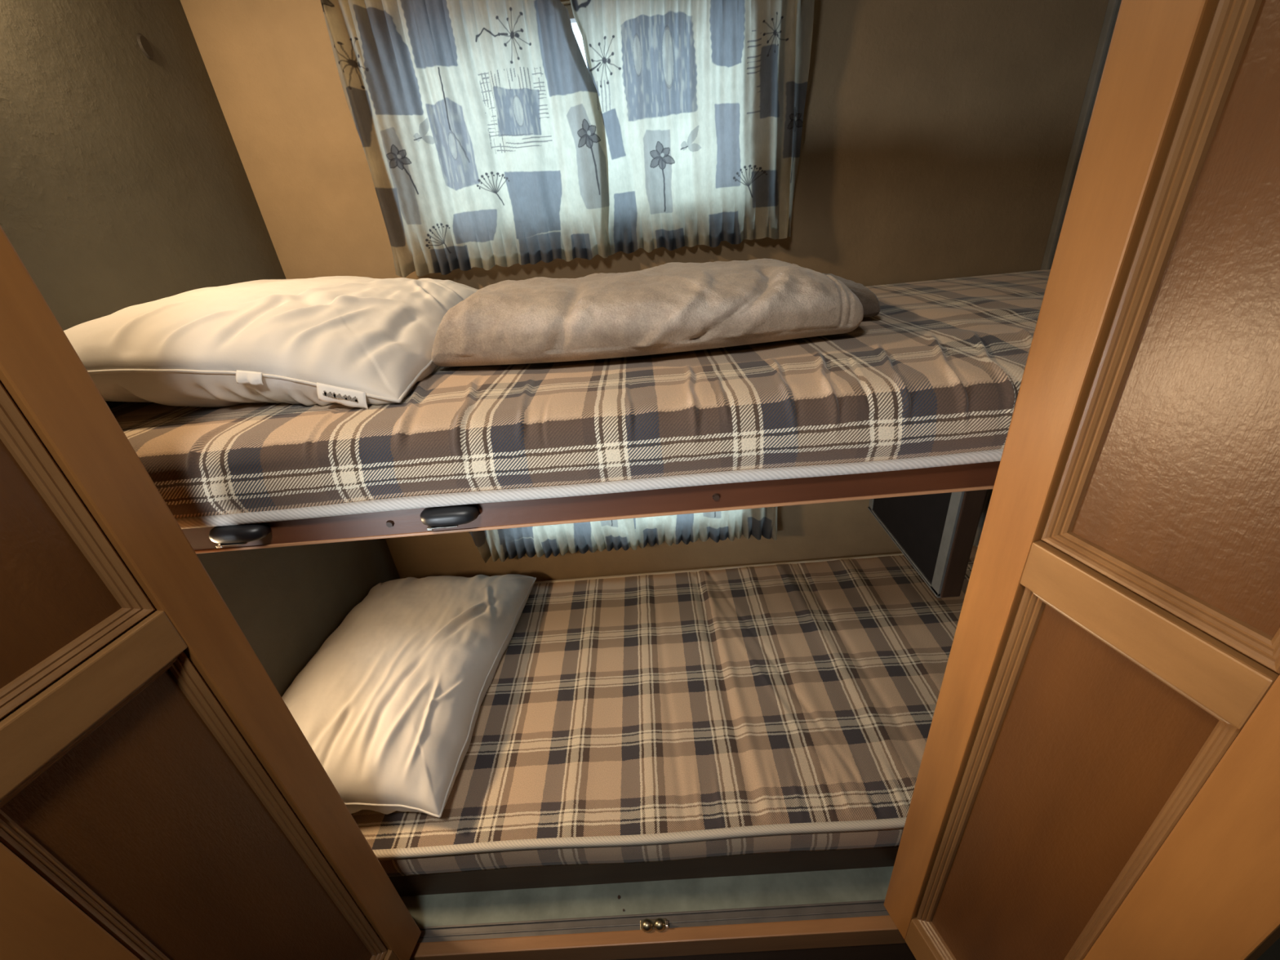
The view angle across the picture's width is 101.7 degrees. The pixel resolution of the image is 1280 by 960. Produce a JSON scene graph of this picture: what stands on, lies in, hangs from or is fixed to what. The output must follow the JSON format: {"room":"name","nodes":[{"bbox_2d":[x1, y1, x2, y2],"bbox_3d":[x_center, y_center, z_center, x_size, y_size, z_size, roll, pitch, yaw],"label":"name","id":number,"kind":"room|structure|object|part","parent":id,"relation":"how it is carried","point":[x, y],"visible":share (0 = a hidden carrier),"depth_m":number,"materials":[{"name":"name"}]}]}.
{"room":"camper van interior","nodes":[
{"label":"camper van interior","id":0,"kind":"room"},
{"bbox_2d":[0,0,399,697],"bbox_3d":[-0.824,-0.001,1.010,0.062,2.154,0.801,-5,28,2],"label":"wall","id":1,"kind":"structure","parent":0,"point":[124,182],"depth_m":0.88,"materials":[{"name":"beige paint"}]},
{"bbox_2d":[136,32,153,59],"bbox_3d":[-0.856,-0.751,0.903,0.003,0.037,0.026,-5,28,2],"label":"wall cap","id":2,"kind":"object","parent":1,"relation":"attached to","point":[144,44],"visible":1,"depth_m":0.90,"materials":[{"name":"brown plastic"}]},
{"bbox_2d":[180,0,1108,581],"bbox_3d":[0.090,-0.278,1.362,1.908,2.154,0.054,-5,28,2],"label":"wall","id":3,"kind":"structure","parent":0,"point":[938,135],"depth_m":1.12,"materials":[{"name":"beige paint"}]},
{"bbox_2d":[564,4,576,22],"bbox_3d":[-0.131,-0.760,1.109,0.732,0.377,0.028,-5,28,2],"label":"window","id":4,"kind":"structure","parent":3,"relation":"in","point":[568,7],"depth_m":1.01,"materials":[{"name":"clear glass"}]},
{"bbox_2d":[320,0,608,277],"bbox_3d":[-0.321,-0.686,1.055,0.502,0.484,0.051,-5,28,1],"label":"curtain","id":5,"kind":"object","parent":4,"relation":"hanging from","point":[479,124],"visible":1,"depth_m":1.05,"materials":[{"name":"fabric"}]},
{"bbox_2d":[569,0,814,256],"bbox_3d":[0.111,-0.731,1.057,0.453,0.481,0.055,-3,28,5],"label":"curtain","id":6,"kind":"object","parent":4,"relation":"hanging from","point":[702,102],"visible":0.98,"depth_m":1.05,"materials":[{"name":"fabric"}]},
{"bbox_2d":[181,461,999,553],"bbox_3d":[0.089,-0.153,0.953,1.781,0.040,0.779,-5,28,2],"label":"bunk","id":7,"kind":"object","parent":3,"relation":"attached to","point":[978,476],"visible":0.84,"depth_m":0.63,"materials":[{"name":"brown wood"}]},
{"bbox_2d":[110,269,1050,528],"bbox_3d":[0.081,-0.218,0.920,1.772,0.106,0.767,-5,28,2],"label":"mattress","id":8,"kind":"object","parent":7,"relation":"on","point":[934,378],"visible":0.44,"depth_m":0.60,"materials":[{"name":"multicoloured fabric"}]},
{"bbox_2d":[63,275,477,408],"bbox_3d":[-0.565,-0.278,0.920,0.503,0.155,0.660,-5,28,2],"label":"pillow","id":9,"kind":"object","parent":8,"relation":"on","point":[353,341],"visible":0.9,"depth_m":0.69,"materials":[{"name":"white fabric"}]},
{"bbox_2d":[431,258,879,366],"bbox_3d":[0.034,-0.308,0.897,0.714,0.110,0.446,-5,28,2],"label":"blanket","id":10,"kind":"object","parent":8,"relation":"on","point":[673,307],"visible":1,"depth_m":0.73,"materials":[{"name":"beige fabric"}]},
{"bbox_2d":[867,489,986,598],"bbox_3d":[0.674,-0.054,1.235,0.052,0.522,0.394,-5,28,2],"label":"divider panel","id":11,"kind":"object","parent":7,"relation":"attached to","point":[935,533],"visible":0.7,"depth_m":1.18,"materials":[{"name":"metal"}]},
{"bbox_3d":[0.673,-0.062,1.239,0.040,0.511,0.378,-5,28,2],"label":"panel","id":12,"kind":"part","parent":11,"relation":"part of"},
{"bbox_3d":[0.681,0.032,1.073,0.043,0.518,0.028,-5,28,2],"label":"post","id":13,"kind":"part","parent":11,"relation":"part of","materials":[{"name":"grey metal"}]},
{"bbox_2d":[973,0,1121,546],"bbox_3d":[0.968,-0.340,1.299,0.022,2.046,0.022,-5,28,2],"label":"trim","id":14,"kind":"structure","parent":3,"relation":"attached to","point":[1113,6],"depth_m":1.10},
{"bbox_2d":[1257,937,1279,959],"bbox_3d":[1.026,0.208,0.272,0.062,2.154,2.351,-5,28,2],"label":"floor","id":15,"kind":"structure","parent":0,"point":[1273,953],"depth_m":0.87,"materials":[{"name":"grey plastic"}]},
{"bbox_3d":[-0.758,0.183,0.634,3.508,2.046,0.037,-5,28,2],"label":"wall","id":16,"kind":"structure","parent":0,"visible":0},
{"bbox_2d":[0,225,421,959],"bbox_3d":[-0.508,0.252,0.489,0.031,1.485,0.299,0,28,11],"label":"door","id":17,"kind":"structure","parent":16,"relation":"in","point":[162,798],"depth_m":0.51,"materials":[{"name":"brown wood"}]},
{"bbox_3d":[-0.549,-0.085,0.320,0.009,0.589,0.177,0,28,11],"label":"panel","id":18,"kind":"part","parent":17,"relation":"part of","materials":[{"name":"brown wood"}]},
{"bbox_3d":[-0.538,-0.085,0.318,0.015,0.585,0.174,0,28,11],"label":"moulding","id":19,"kind":"part","parent":17,"relation":"part of","materials":[{"name":"brown wood"}]},
{"bbox_3d":[-0.512,0.197,0.468,0.031,0.051,0.177,0,28,11],"label":"rail","id":20,"kind":"part","parent":17,"relation":"part of","materials":[{"name":"brown wood"}]},
{"bbox_3d":[-0.489,0.528,0.645,0.009,0.701,0.177,0,28,11],"label":"panel","id":21,"kind":"part","parent":17,"relation":"part of","materials":[{"name":"brown wood"}]},
{"bbox_3d":[-0.477,0.528,0.643,0.015,0.697,0.174,0,28,11],"label":"moulding","id":22,"kind":"part","parent":17,"relation":"part of","materials":[{"name":"brown wood"}]},
{"bbox_3d":[-0.446,0.869,0.824,0.031,0.074,0.177,0,28,11],"label":"rail","id":23,"kind":"part","parent":17,"relation":"part of","materials":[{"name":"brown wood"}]},
{"bbox_2d":[400,866,893,927],"bbox_3d":[0.170,0.789,1.050,1.784,0.042,0.143,-5,28,2],"label":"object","id":24,"kind":"structure","parent":16,"relation":"attached to","point":[863,884],"depth_m":1.00,"materials":[{"name":"grey plastic"}]},
{"bbox_2d":[388,846,898,896],"bbox_3d":[0.160,0.564,1.342,1.778,0.085,0.764,-5,28,2],"label":"bed base","id":25,"kind":"object","parent":24,"relation":"on","point":[540,877],"visible":0.06,"depth_m":1.01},
{"bbox_2d":[351,544,977,876],"bbox_3d":[0.150,0.487,1.292,1.784,0.097,0.776,-5,28,2],"label":"mattress","id":26,"kind":"object","parent":25,"relation":"on","point":[785,706],"visible":0.6,"depth_m":1.14,"materials":[{"name":"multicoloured fabric"}]},
{"bbox_2d":[281,573,536,817],"bbox_3d":[-0.531,0.433,1.245,0.434,0.193,0.721,-5,28,2],"label":"pillow","id":27,"kind":"object","parent":26,"relation":"on","point":[388,704],"visible":0.9,"depth_m":1.11,"materials":[{"name":"white fabric"}]},
{"bbox_2d":[417,899,889,942],"bbox_3d":[0.171,0.828,0.976,1.784,0.043,0.025,-5,28,2],"label":"trim","id":28,"kind":"structure","parent":16,"relation":"attached to","point":[865,908],"depth_m":0.97,"materials":[{"name":"grey metal"}]},
{"bbox_2d":[409,915,906,959],"bbox_3d":[0.172,0.842,0.957,1.784,0.057,0.022,-5,28,2],"label":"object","id":29,"kind":"structure","parent":16,"relation":"attached to","point":[873,930],"depth_m":0.95,"materials":[{"name":"brown wood"}]},
{"bbox_2d":[640,917,668,933],"bbox_3d":[0.026,0.820,0.960,0.053,0.021,0.023,-5,28,2],"label":"ball catch","id":30,"kind":"object","parent":29,"relation":"on","point":[646,925],"visible":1,"depth_m":0.95,"materials":[{"name":"gold metal"}]},
{"bbox_3d":[0.025,0.825,0.963,0.050,0.004,0.023,-5,28,2],"label":"plate","id":31,"kind":"part","parent":30,"relation":"part of","materials":[{"name":"gold metal"}]},
{"bbox_2d":[615,942,915,959],"bbox_3d":[0.182,0.943,1.023,1.784,0.183,0.025,-5,28,2],"label":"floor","id":32,"kind":"structure","parent":16,"relation":"attached to","point":[890,951],"depth_m":0.99,"materials":[{"name":"brown wood"}]},
{"bbox_3d":[-0.059,-0.029,1.498,0.732,0.338,0.028,-5,28,2],"label":"window","id":33,"kind":"structure","parent":0,"visible":0},
{"bbox_2d":[467,518,636,563],"bbox_3d":[-0.271,0.040,1.446,0.492,0.421,0.048,-4,28,2],"label":"curtain","id":34,"kind":"object","parent":33,"relation":"hanging from","point":[500,544],"visible":0.24,"depth_m":1.52,"materials":[{"name":"fabric"}]},
{"bbox_2d":[633,506,777,548],"bbox_3d":[0.178,-0.001,1.441,0.416,0.422,0.052,-3,28,4],"label":"curtain","id":35,"kind":"object","parent":33,"relation":"hanging from","point":[757,522],"visible":0.23,"depth_m":1.52,"materials":[{"name":"fabric"}]},
{"bbox_3d":[0.424,0.104,0.613,0.026,1.519,0.039,-5,28,2],"label":"trim","id":36,"kind":"structure","parent":0,"visible":0},
{"bbox_2d":[884,0,1279,959],"bbox_3d":[0.429,0.172,0.465,0.031,1.485,0.299,-12,28,-12],"label":"door","id":37,"kind":"structure","parent":36,"relation":"attached to","point":[1098,778],"depth_m":0.42,"materials":[{"name":"brown wood"}]},
{"bbox_3d":[0.488,0.789,0.801,0.031,0.074,0.177,-12,28,-12],"label":"rail","id":38,"kind":"part","parent":37,"relation":"part of","materials":[{"name":"brown wood"}]},
{"bbox_3d":[0.464,0.446,0.622,0.009,0.701,0.177,-12,28,-12],"label":"panel","id":39,"kind":"part","parent":37,"relation":"part of","materials":[{"name":"brown wood"}]},
{"bbox_3d":[0.453,0.449,0.619,0.015,0.697,0.174,-12,28,-12],"label":"moulding","id":40,"kind":"part","parent":37,"relation":"part of","materials":[{"name":"brown wood"}]},
{"bbox_3d":[0.422,0.117,0.444,0.031,0.051,0.177,-12,28,-12],"label":"rail","id":41,"kind":"part","parent":37,"relation":"part of","materials":[{"name":"brown wood"}]},
{"bbox_3d":[0.392,-0.164,0.294,0.015,0.585,0.174,-12,28,-12],"label":"moulding","id":42,"kind":"part","parent":37,"relation":"part of","materials":[{"name":"brown wood"}]},
{"bbox_3d":[0.403,-0.166,0.297,0.009,0.589,0.177,-12,28,-12],"label":"panel","id":43,"kind":"part","parent":37,"relation":"part of","materials":[{"name":"brown wood"}]}
]}

